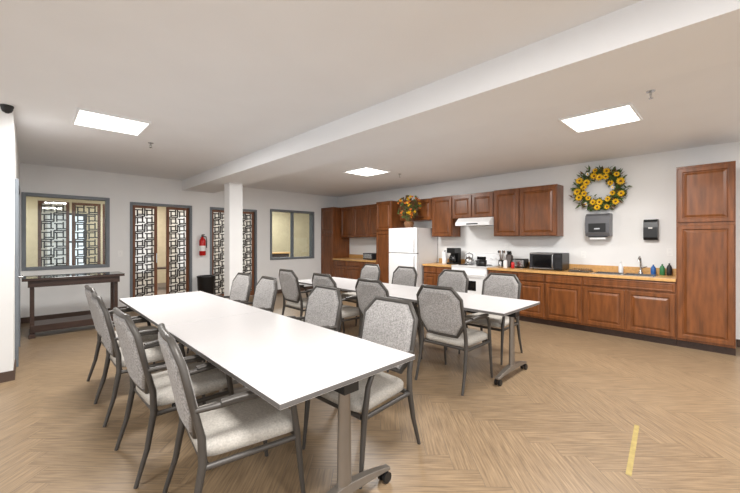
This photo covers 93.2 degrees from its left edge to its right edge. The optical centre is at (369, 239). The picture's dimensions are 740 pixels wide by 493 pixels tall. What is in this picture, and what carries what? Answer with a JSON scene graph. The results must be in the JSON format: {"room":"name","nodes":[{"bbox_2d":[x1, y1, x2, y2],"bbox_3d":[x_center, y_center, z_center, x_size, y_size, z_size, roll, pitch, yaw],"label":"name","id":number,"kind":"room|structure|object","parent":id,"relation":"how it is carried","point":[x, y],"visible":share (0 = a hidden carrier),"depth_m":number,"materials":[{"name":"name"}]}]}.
{"room":"common room","nodes":[
{"label":"common room","id":0,"kind":"room"},
{"bbox_2d":[0,108,19,372],"bbox_3d":[-6.252,0.055,3.475,3.880,2.750,3.500,0,0,-44],"label":"wall","id":1,"kind":"structure","parent":0,"point":[9,154],"depth_m":3.55,"materials":[{"name":"paint"}]},
{"bbox_2d":[15,179,23,366],"bbox_3d":[-4.348,0.370,4.350,0.070,2.120,1.100,0,0,-44],"label":"door","id":2,"kind":"structure","parent":1,"relation":"in","point":[17,185],"depth_m":3.95,"materials":[{"name":"silver metal"}]},
{"bbox_2d":[0,286,312,382],"bbox_3d":[-3.941,1.380,5.609,10.170,0.100,3.362,0,0,-44],"label":"baseboard","id":3,"kind":"structure","parent":1,"relation":"attached to","point":[88,312],"depth_m":6.16,"materials":[{"name":"brown wood"}]},
{"bbox_2d":[26,196,308,282],"bbox_3d":[-7.158,0.055,11.521,13.800,2.750,0.100,0,0,-44],"label":"wall","id":4,"kind":"structure","parent":0,"point":[280,220],"depth_m":11.64,"materials":[{"name":"paint"}]},
{"bbox_2d":[69,213,86,264],"bbox_3d":[-7.972,0.130,10.708,5.900,2.000,0.130,0,0,-44],"label":"window","id":5,"kind":"structure","parent":4,"relation":"in","point":[69,213],"depth_m":10.26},
{"bbox_2d":[20,163,336,317],"bbox_3d":[-3.549,0.055,8.440,6.920,2.750,0.150,0,0,-44],"label":"wall","id":6,"kind":"structure","parent":0,"point":[122,189],"depth_m":7.03,"materials":[{"name":"paint"}]},
{"bbox_2d":[21,192,109,270],"bbox_3d":[-5.574,-0.145,6.464,1.220,1.350,0.180,0,0,-44],"label":"window","id":7,"kind":"structure","parent":6,"relation":"in","point":[23,194],"depth_m":6.33,"materials":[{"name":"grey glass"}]},
{"bbox_2d":[130,202,191,297],"bbox_3d":[-4.481,0.330,7.527,1.170,2.200,0.180,0,0,-44],"label":"door","id":8,"kind":"structure","parent":6,"relation":"in","point":[143,216],"depth_m":7.42,"materials":[{"name":"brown wood"}]},
{"bbox_2d":[199,234,206,254],"bbox_3d":[-3.807,0.110,7.960,0.147,0.480,0.157,0,0,-2],"label":"fire extinguisher","id":9,"kind":"object","parent":6,"relation":"attached to","point":[202,242],"visible":1,"depth_m":7.91,"materials":[{"name":"red metal"}]},
{"bbox_2d":[210,207,256,295],"bbox_3d":[-3.366,0.330,8.611,1.160,2.200,0.180,0,0,-44],"label":"door","id":10,"kind":"structure","parent":6,"relation":"in","point":[216,213],"depth_m":8.44,"materials":[{"name":"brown wood"}]},
{"bbox_2d":[270,209,313,259],"bbox_3d":[-2.183,-0.145,9.761,1.400,1.350,0.180,0,0,-44],"label":"window","id":11,"kind":"structure","parent":6,"relation":"in","point":[311,214],"depth_m":9.75,"materials":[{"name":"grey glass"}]},
{"bbox_2d":[0,0,739,196],"bbox_3d":[-0.546,-1.380,2.677,10.950,0.120,12.600,0,0,-44],"label":"ceiling","id":12,"kind":"structure","parent":0,"point":[217,82],"depth_m":2.99,"materials":[{"name":"paint"}]},
{"bbox_2d":[0,104,13,113],"bbox_3d":[-3.566,-1.282,3.437,0.100,0.074,0.100,0,0,-44],"label":"security camera","id":13,"kind":"object","parent":12,"relation":"attached to","point":[5,108],"visible":1,"depth_m":3.41,"materials":[{"name":"black plastic"}]},
{"bbox_2d":[72,107,151,135],"bbox_3d":[-2.901,-1.310,3.930,0.640,0.019,0.640,0,0,-44],"label":"ceiling light panel","id":14,"kind":"object","parent":12,"relation":"in","point":[82,117],"depth_m":3.90,"materials":[{"name":"white plastic"}]},
{"bbox_2d":[343,166,389,176],"bbox_3d":[-0.062,-1.310,6.719,0.640,0.019,0.640,0,0,-44],"label":"ceiling light panel","id":15,"kind":"object","parent":12,"relation":"in","point":[363,171],"depth_m":6.68,"materials":[{"name":"white plastic"}]},
{"bbox_2d":[182,0,739,192],"bbox_3d":[0.427,-1.210,3.519,0.680,0.220,12.450,0,0,-44],"label":"ceiling beam","id":16,"kind":"structure","parent":12,"relation":"attached to","point":[644,41],"depth_m":2.52,"materials":[{"name":"white paint"}]},
{"bbox_2d":[559,102,642,132],"bbox_3d":[2.507,-1.310,3.805,0.640,0.019,0.640,0,0,-44],"label":"ceiling light panel","id":17,"kind":"object","parent":12,"relation":"in","point":[623,113],"depth_m":3.77,"materials":[{"name":"white plastic"}]},
{"bbox_2d":[646,90,655,99],"bbox_3d":[2.490,-1.286,3.105,0.070,0.065,0.070,0,0,-44],"label":"sprinkler","id":18,"kind":"object","parent":12,"relation":"attached to","point":[649,91],"visible":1,"depth_m":3.10,"materials":[{"name":"silver metal"}]},
{"bbox_2d":[0,290,739,492],"bbox_3d":[-0.600,1.430,2.625,10.800,0.001,12.600,0,0,-44],"label":"floor","id":19,"kind":"structure","parent":0,"point":[681,464],"depth_m":2.70,"materials":[{"name":"wood"}]},
{"bbox_2d":[22,271,124,338],"bbox_3d":[-4.696,0.992,5.582,1.218,0.876,0.558,0,0,-44],"label":"console table","id":20,"kind":"object","parent":19,"relation":"on","point":[113,278],"visible":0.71,"depth_m":5.39,"materials":[{"name":"brown wood"}]},
{"bbox_2d":[85,285,157,397],"bbox_3d":[-2.474,0.937,3.562,0.612,0.993,0.652,0,0,44],"label":"dining chair","id":21,"kind":"object","parent":19,"relation":"on","point":[88,290],"visible":0.34,"depth_m":3.50,"materials":[{"name":"fabric"}]},
{"bbox_2d":[91,292,185,426],"bbox_3d":[-2.015,0.937,3.062,0.652,0.993,0.612,0,0,-44],"label":"dining chair","id":22,"kind":"object","parent":19,"relation":"on","point":[113,351],"visible":0.63,"depth_m":2.79,"materials":[{"name":"fabric"}]},
{"bbox_2d":[112,307,233,488],"bbox_3d":[-1.345,0.937,2.401,0.612,0.993,0.652,0,0,44],"label":"dining chair","id":23,"kind":"object","parent":19,"relation":"on","point":[155,389],"visible":0.77,"depth_m":2.19,"materials":[{"name":"fabric"}]},
{"bbox_2d":[119,291,265,406],"bbox_3d":[-1.968,1.058,3.745,0.902,0.745,1.829,0,0,-44],"label":"dining table","id":24,"kind":"object","parent":19,"relation":"on","point":[175,308],"visible":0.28,"depth_m":3.55,"materials":[{"name":"laminate"}]},
{"bbox_2d":[197,275,214,294],"bbox_3d":[-3.681,1.115,7.859,0.380,0.630,0.380,0,0,-44],"label":"trash bin","id":25,"kind":"object","parent":19,"relation":"on","point":[205,283],"visible":0.66,"depth_m":7.72,"materials":[{"name":"black plastic"}]},
{"bbox_2d":[187,272,251,361],"bbox_3d":[-1.883,0.937,4.447,0.612,0.993,0.652,0,0,45],"label":"dining chair","id":26,"kind":"object","parent":19,"relation":"on","point":[241,286],"visible":0.21,"depth_m":4.59,"materials":[{"name":"fabric"}]},
{"bbox_2d":[158,323,304,492],"bbox_3d":[-0.769,0.937,1.910,0.652,0.993,0.612,0,0,-37],"label":"dining chair","id":27,"kind":"object","parent":19,"relation":"on","point":[239,420],"visible":0.86,"depth_m":1.74,"materials":[{"name":"fabric"}]},
{"bbox_2d":[224,183,242,298],"bbox_3d":[-2.683,0.165,6.876,0.280,2.530,0.280,0,0,-44],"label":"support pillar","id":28,"kind":"structure","parent":19,"relation":"on","point":[233,192],"depth_m":6.79,"materials":[{"name":"paint"}]},
{"bbox_2d":[206,276,277,362],"bbox_3d":[-1.428,0.937,3.979,0.652,0.993,0.612,0,0,-42],"label":"dining chair","id":29,"kind":"object","parent":19,"relation":"on","point":[266,289],"visible":0.31,"depth_m":4.11,"materials":[{"name":"fabric"}]},
{"bbox_2d":[165,311,414,492],"bbox_3d":[-0.690,1.058,2.431,0.902,0.745,1.829,0,0,-44],"label":"dining table","id":30,"kind":"object","parent":19,"relation":"on","point":[285,361],"visible":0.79,"depth_m":2.04,"materials":[{"name":"laminate"}]},
{"bbox_2d":[279,269,311,320],"bbox_3d":[-1.048,0.937,5.481,0.652,0.993,0.612,0,0,-44],"label":"dining chair","id":31,"kind":"object","parent":19,"relation":"on","point":[290,287],"visible":0.62,"depth_m":5.25,"materials":[{"name":"fabric"}]},
{"bbox_2d":[286,284,341,331],"bbox_3d":[-0.628,0.937,3.156,0.652,0.993,0.612,0,0,-44],"label":"dining chair","id":32,"kind":"object","parent":19,"relation":"on","point":[324,303],"visible":0.23,"depth_m":3.30,"materials":[{"name":"fabric"}]},
{"bbox_2d":[321,207,349,276],"bbox_3d":[-1.033,0.245,10.363,0.628,2.370,0.580,0,0,-44],"label":"pantry cabinet","id":33,"kind":"object","parent":19,"relation":"on","point":[333,245],"visible":0.62,"depth_m":10.11,"materials":[{"name":"brown wood"}]},
{"bbox_2d":[312,273,358,333],"bbox_3d":[-0.421,0.937,4.807,0.652,0.993,0.612,0,0,-44],"label":"dining chair","id":34,"kind":"object","parent":19,"relation":"on","point":[347,311],"visible":0.31,"depth_m":4.60,"materials":[{"name":"fabric"}]},
{"bbox_2d":[298,277,408,320],"bbox_3d":[-0.348,1.058,5.543,0.892,0.745,1.829,0,0,-44],"label":"dining table","id":35,"kind":"object","parent":19,"relation":"on","point":[345,284],"visible":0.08,"depth_m":5.39,"materials":[{"name":"laminate"}]},
{"bbox_2d":[333,260,375,291],"bbox_3d":[-0.232,0.996,9.539,0.628,0.868,1.710,0,0,-44],"label":"base cabinet","id":36,"kind":"object","parent":19,"relation":"on","point":[341,268],"visible":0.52,"depth_m":9.48,"materials":[{"name":"brown wood"}]},
{"bbox_2d":[333,254,375,262],"bbox_3d":[-0.237,0.490,9.534,0.643,0.140,1.710,0,0,-44],"label":"countertop","id":37,"kind":"structure","parent":36,"relation":"on","point":[352,257],"depth_m":9.84,"materials":[{"name":"laminate"}]},
{"bbox_2d":[363,253,375,259],"bbox_3d":[0.022,0.434,9.333,0.255,0.169,0.350,0,0,-44],"label":"toaster oven","id":38,"kind":"object","parent":37,"relation":"on","point":[367,256],"visible":0.88,"depth_m":9.21,"materials":[{"name":"metal"}]},
{"bbox_2d":[341,264,380,325],"bbox_3d":[-0.188,0.937,6.232,0.652,0.993,0.612,0,0,-42],"label":"dining chair","id":39,"kind":"object","parent":19,"relation":"on","point":[368,271],"visible":0.26,"depth_m":6.30,"materials":[{"name":"fabric"}]},
{"bbox_2d":[302,296,420,488],"bbox_3d":[-0.038,0.937,2.435,0.612,0.993,0.652,0,0,44],"label":"dining chair","id":40,"kind":"object","parent":19,"relation":"on","point":[387,321],"visible":0.52,"depth_m":2.42,"materials":[{"name":"fabric"}]},
{"bbox_2d":[355,278,421,371],"bbox_3d":[0.200,0.937,4.169,0.612,0.993,0.652,0,0,45],"label":"dining chair","id":41,"kind":"object","parent":19,"relation":"on","point":[366,289],"visible":0.34,"depth_m":4.01,"materials":[{"name":"fabric"}]},
{"bbox_2d":[376,201,404,282],"bbox_3d":[0.549,0.245,8.736,0.628,2.370,0.520,0,0,-44],"label":"pantry cabinet","id":42,"kind":"object","parent":19,"relation":"on","point":[387,217],"visible":0.5,"depth_m":8.49,"materials":[{"name":"brown wood"}]},
{"bbox_2d":[391,266,417,303],"bbox_3d":[0.390,0.937,5.638,0.652,0.993,0.612,0,0,-44],"label":"dining chair","id":43,"kind":"object","parent":19,"relation":"on","point":[402,275],"visible":0.19,"depth_m":5.79,"materials":[{"name":"fabric"}]},
{"bbox_2d":[389,228,436,304],"bbox_3d":[0.981,0.580,8.124,0.826,1.700,0.820,0,0,-44],"label":"refrigerator","id":44,"kind":"object","parent":19,"relation":"on","point":[411,247],"visible":0.62,"depth_m":7.83,"materials":[{"name":"metal"}]},
{"bbox_2d":[397,195,423,227],"bbox_3d":[0.889,-0.655,8.006,0.298,0.767,0.770,0,0,-44],"label":"dried flower arrangement","id":45,"kind":"object","parent":44,"relation":"on","point":[408,212],"visible":0.98,"depth_m":7.96,"materials":[{"name":"plant"}]},
{"bbox_2d":[424,266,451,285],"bbox_3d":[1.626,0.996,7.628,0.628,0.868,0.690,0,0,-44],"label":"base cabinet","id":46,"kind":"object","parent":19,"relation":"on","point":[431,273],"visible":0.31,"depth_m":7.48,"materials":[{"name":"brown wood"}]},
{"bbox_2d":[422,258,464,266],"bbox_3d":[1.623,0.490,7.621,0.643,0.140,0.715,0,0,-44],"label":"countertop","id":47,"kind":"structure","parent":46,"relation":"on","point":[440,264],"depth_m":7.54,"materials":[{"name":"laminate"}]},
{"bbox_2d":[442,250,447,263],"bbox_3d":[1.665,0.374,7.784,0.120,0.290,0.120,0,0,-44],"label":"paper towel roll","id":48,"kind":"object","parent":47,"relation":"on","point":[444,254],"visible":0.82,"depth_m":7.73,"materials":[{"name":"white paper"}]},
{"bbox_2d":[447,248,460,263],"bbox_3d":[1.797,0.344,7.550,0.296,0.349,0.200,0,0,-44],"label":"coffee maker","id":49,"kind":"object","parent":47,"relation":"on","point":[455,257],"visible":1,"depth_m":7.50,"materials":[{"name":"black plastic"}]},
{"bbox_2d":[414,269,468,349],"bbox_3d":[1.032,0.937,4.978,0.652,0.993,0.612,0,0,-44],"label":"dining chair","id":50,"kind":"object","parent":19,"relation":"on","point":[457,279],"visible":0.17,"depth_m":5.11,"materials":[{"name":"fabric"}]},
{"bbox_2d":[415,284,492,395],"bbox_3d":[0.851,0.937,3.600,0.612,0.993,0.652,0,0,44],"label":"dining chair","id":51,"kind":"object","parent":19,"relation":"on","point":[440,308],"visible":1,"depth_m":3.41,"materials":[{"name":"fabric"}]},
{"bbox_2d":[388,286,539,385],"bbox_3d":[0.930,1.058,4.229,0.892,0.745,1.829,0,0,-44],"label":"dining table","id":52,"kind":"object","parent":19,"relation":"on","point":[494,305],"visible":0.55,"depth_m":3.72,"materials":[{"name":"laminate"}]},
{"bbox_2d":[451,252,501,312],"bbox_3d":[2.120,0.850,7.051,0.708,1.160,0.765,0,0,-44],"label":"electric stove","id":53,"kind":"object","parent":19,"relation":"on","point":[476,274],"visible":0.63,"depth_m":6.83,"materials":[{"name":"metal"}]},
{"bbox_2d":[465,253,473,263],"bbox_3d":[2.068,0.377,7.283,0.190,0.230,0.190,0,0,-44],"label":"tea kettle","id":54,"kind":"object","parent":53,"relation":"on","point":[469,260],"visible":1,"depth_m":7.22,"materials":[{"name":"silver metal"}]},
{"bbox_2d":[475,260,486,265],"bbox_3d":[2.113,0.439,6.755,0.351,0.106,0.200,0,0,-44],"label":"saucepan","id":55,"kind":"object","parent":53,"relation":"on","point":[478,262],"visible":1,"depth_m":6.72,"materials":[{"name":"black metal"}]},
{"bbox_2d":[458,272,522,364],"bbox_3d":[1.540,0.937,4.427,0.652,0.993,0.612,0,0,-44],"label":"dining chair","id":56,"kind":"object","parent":19,"relation":"on","point":[505,285],"visible":0.52,"depth_m":4.46,"materials":[{"name":"fabric"}]},
{"bbox_2d":[488,270,676,345],"bbox_3d":[3.369,0.996,5.837,0.628,0.868,2.668,0,0,-44],"label":"base cabinet","id":57,"kind":"object","parent":19,"relation":"on","point":[644,310],"visible":0.73,"depth_m":5.26,"materials":[{"name":"brown wood"}]},
{"bbox_2d":[487,262,675,281],"bbox_3d":[3.359,0.490,5.835,0.643,0.140,2.677,0,0,-44],"label":"countertop","id":58,"kind":"structure","parent":57,"relation":"on","point":[594,268],"depth_m":5.57,"materials":[{"name":"laminate"}]},
{"bbox_2d":[498,250,504,266],"bbox_3d":[2.563,0.359,6.831,0.156,0.319,0.123,0,0,-44],"label":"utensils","id":59,"kind":"object","parent":58,"relation":"on","point":[498,250],"visible":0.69,"depth_m":6.80,"materials":[{"name":"black plastic"}]},
{"bbox_2d":[503,260,506,267],"bbox_3d":[2.524,0.447,6.527,0.070,0.145,0.070,0,0,-44],"label":"canister","id":60,"kind":"object","parent":58,"relation":"on","point":[504,261],"visible":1,"depth_m":6.50,"materials":[{"name":"white ceramic"}]},
{"bbox_2d":[506,251,512,266],"bbox_3d":[2.683,0.363,6.766,0.160,0.312,0.100,0,0,-44],"label":"knife block","id":61,"kind":"object","parent":58,"relation":"on","point":[509,256],"visible":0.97,"depth_m":6.74,"materials":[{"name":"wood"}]},
{"bbox_2d":[512,258,528,267],"bbox_3d":[2.818,0.433,6.551,0.185,0.172,0.255,0,0,-44],"label":"toaster","id":62,"kind":"object","parent":58,"relation":"on","point":[519,262],"visible":0.89,"depth_m":6.48,"materials":[{"name":"silver metal"}]},
{"bbox_2d":[529,252,568,270],"bbox_3d":[3.140,0.372,6.143,0.412,0.294,0.530,0,0,-44],"label":"microwave oven","id":63,"kind":"object","parent":58,"relation":"on","point":[538,260],"visible":1,"depth_m":6.00,"materials":[{"name":"black plastic"}]},
{"bbox_2d":[568,267,592,272],"bbox_3d":[3.457,0.491,5.747,0.270,0.056,0.300,0,0,-44],"label":"dish rack","id":64,"kind":"object","parent":58,"relation":"on","point":[584,270],"visible":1,"depth_m":5.70,"materials":[{"name":"black plastic"}]},
{"bbox_2d":[593,271,657,276],"bbox_3d":[3.868,0.612,5.330,0.442,0.196,0.774,0,0,-44],"label":"sink","id":65,"kind":"object","parent":58,"relation":"in","point":[597,272],"visible":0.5,"depth_m":5.37,"materials":[{"name":"silver metal"}]},
{"bbox_2d":[618,261,622,272],"bbox_3d":[3.960,0.426,5.525,0.072,0.175,0.064,0,0,-44],"label":"soap bottle","id":66,"kind":"object","parent":65,"relation":"on","point":[620,267],"visible":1,"depth_m":5.51,"materials":[{"name":"white plastic"}]},
{"bbox_2d":[651,264,655,273],"bbox_3d":[4.239,0.434,5.238,0.072,0.159,0.064,0,0,-44],"label":"soap bottle","id":67,"kind":"object","parent":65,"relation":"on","point":[653,268],"visible":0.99,"depth_m":5.22,"materials":[{"name":"blue plastic"}]},
{"bbox_2d":[638,256,646,273],"bbox_3d":[4.083,0.376,5.301,0.184,0.276,0.113,0,0,-17],"label":"sink faucet","id":68,"kind":"object","parent":58,"relation":"on","point":[639,257],"visible":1,"depth_m":5.33,"materials":[{"name":"silver metal"}]},
{"bbox_2d":[659,263,664,274],"bbox_3d":[4.334,0.431,5.191,0.072,0.175,0.064,0,0,-44],"label":"soap bottle","id":69,"kind":"object","parent":58,"relation":"on","point":[662,268],"visible":0.98,"depth_m":5.18,"materials":[{"name":"green plastic"}]},
{"bbox_2d":[666,262,671,275],"bbox_3d":[4.390,0.423,5.134,0.072,0.191,0.064,0,0,-44],"label":"soap bottle","id":70,"kind":"object","parent":58,"relation":"on","point":[669,268],"visible":1,"depth_m":5.12,"materials":[{"name":"plastic"}]},
{"bbox_2d":[626,425,638,475],"bbox_3d":[1.816,1.429,2.414,0.750,0.001,0.100,0,0,-44],"label":"tape","id":71,"kind":"object","parent":19,"relation":"on","point":[630,463],"visible":1,"depth_m":2.37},
{"bbox_2d":[676,161,735,355],"bbox_3d":[4.492,0.230,4.682,0.628,2.400,0.550,0,0,-44],"label":"pantry cabinet","id":72,"kind":"object","parent":19,"relation":"on","point":[705,193],"visible":1,"depth_m":4.45,"materials":[{"name":"brown wood"}]},
{"bbox_2d":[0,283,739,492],"bbox_3d":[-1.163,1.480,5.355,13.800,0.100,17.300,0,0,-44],"label":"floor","id":73,"kind":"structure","parent":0,"point":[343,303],"depth_m":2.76,"materials":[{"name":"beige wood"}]},
{"bbox_2d":[38,200,68,266],"bbox_3d":[-6.720,0.305,7.441,0.520,2.250,0.280,0,0,-44],"label":"lattice screen","id":74,"kind":"object","parent":73,"relation":"on","point":[53,216],"visible":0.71,"depth_m":7.43,"materials":[{"name":"brown wood"}]},
{"bbox_2d":[72,202,100,264],"bbox_3d":[-6.333,0.305,7.818,0.520,2.250,0.280,0,0,-44],"label":"lattice screen","id":75,"kind":"object","parent":73,"relation":"on","point":[74,206],"visible":0.6,"depth_m":7.81,"materials":[{"name":"brown wood"}]},
{"bbox_2d":[103,204,104,263],"bbox_3d":[-5.946,0.305,8.194,0.520,2.250,0.280,0,0,-44],"label":"lattice screen","id":76,"kind":"object","parent":73,"relation":"on","point":[103,204],"visible":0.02,"depth_m":8.02,"materials":[{"name":"brown wood"}]},
{"bbox_2d":[272,252,289,257],"bbox_3d":[-3.544,0.930,12.107,1.500,1.000,0.600,0,0,-44],"label":"reception desk","id":77,"kind":"object","parent":73,"relation":"on","point":[274,254],"visible":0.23,"depth_m":12.15,"materials":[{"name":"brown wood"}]},
{"bbox_2d":[337,141,739,339],"bbox_3d":[3.325,0.055,6.442,0.150,2.750,12.600,0,0,-44],"label":"wall","id":78,"kind":"structure","parent":0,"point":[651,178],"depth_m":5.80,"materials":[{"name":"paint"}]},
{"bbox_2d":[341,204,375,237],"bbox_3d":[-0.131,-0.505,9.636,0.348,0.870,1.710,0,0,-44],"label":"upper cabinet","id":79,"kind":"object","parent":78,"relation":"attached to","point":[356,221],"visible":0.75,"depth_m":9.58,"materials":[{"name":"brown wood"}]},
{"bbox_2d":[400,198,431,221],"bbox_3d":[1.166,-0.695,8.302,0.348,0.490,0.952,0,0,-44],"label":"upper cabinet","id":80,"kind":"object","parent":78,"relation":"attached to","point":[425,213],"visible":0.57,"depth_m":8.02,"materials":[{"name":"brown wood"}]},
{"bbox_2d":[432,196,459,236],"bbox_3d":[1.684,-0.510,7.770,0.348,0.880,0.527,0,0,-44],"label":"upper cabinet","id":81,"kind":"object","parent":78,"relation":"attached to","point":[443,225],"visible":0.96,"depth_m":7.63,"materials":[{"name":"brown wood"}]},
{"bbox_2d":[452,191,493,218],"bbox_3d":[2.193,-0.700,7.247,0.348,0.500,0.927,0,0,-44],"label":"upper cabinet","id":82,"kind":"object","parent":78,"relation":"attached to","point":[473,205],"visible":0.93,"depth_m":7.09,"materials":[{"name":"brown wood"}]},
{"bbox_2d":[455,217,493,226],"bbox_3d":[2.197,-0.365,7.130,0.502,0.166,0.750,0,0,-44],"label":"range hood","id":83,"kind":"object","parent":82,"relation":"attached to","point":[481,221],"visible":0.93,"depth_m":6.94,"materials":[{"name":"metal"}]},
{"bbox_2d":[494,188,519,236],"bbox_3d":[2.691,-0.515,6.734,0.348,0.890,0.497,0,0,-44],"label":"upper cabinet","id":84,"kind":"object","parent":78,"relation":"attached to","point":[506,201],"visible":0.94,"depth_m":6.60,"materials":[{"name":"brown wood"}]},
{"bbox_2d":[520,184,563,235],"bbox_3d":[3.090,-0.515,6.324,0.348,0.890,0.640,0,0,-44],"label":"upper cabinet","id":85,"kind":"object","parent":78,"relation":"attached to","point":[541,207],"visible":1,"depth_m":6.17,"materials":[{"name":"brown wood"}]},
{"bbox_2d":[581,251,585,257],"bbox_3d":[3.651,0.250,5.992,0.009,0.114,0.070,0,0,-44],"label":"wall outlet","id":86,"kind":"object","parent":78,"relation":"attached to","point":[583,253],"visible":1,"depth_m":5.99,"materials":[{"name":"paint"}]},
{"bbox_2d":[585,213,612,238],"bbox_3d":[3.745,-0.220,5.734,0.230,0.420,0.340,0,0,-44],"label":"paper towel dispenser","id":87,"kind":"object","parent":78,"relation":"attached to","point":[597,226],"visible":1,"depth_m":5.66,"materials":[{"name":"black plastic"}]},
{"bbox_2d":[569,165,630,211],"bbox_3d":[3.744,-0.864,5.731,0.182,0.784,0.894,0,0,-44],"label":"flower wreath","id":88,"kind":"object","parent":78,"relation":"attached to","point":[598,204],"visible":1,"depth_m":5.70,"materials":[{"name":"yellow plant"}]},
{"bbox_2d":[643,219,658,239],"bbox_3d":[4.251,-0.155,5.298,0.114,0.310,0.170,0,0,-44],"label":"soap dispenser","id":89,"kind":"object","parent":78,"relation":"attached to","point":[650,227],"visible":1,"depth_m":5.27,"materials":[{"name":"black plastic"}]},
{"bbox_2d":[667,248,672,255],"bbox_3d":[4.439,0.180,5.181,0.009,0.114,0.070,0,0,-44],"label":"wall outlet","id":90,"kind":"object","parent":78,"relation":"attached to","point":[669,250],"visible":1,"depth_m":5.18,"materials":[{"name":"paint"}]},
{"bbox_2d":[736,339,739,346],"bbox_3d":[6.286,1.380,3.281,0.012,0.100,3.940,0,0,-44],"label":"baseboard","id":91,"kind":"structure","parent":78,"relation":"attached to","point":[737,340],"depth_m":4.68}
]}

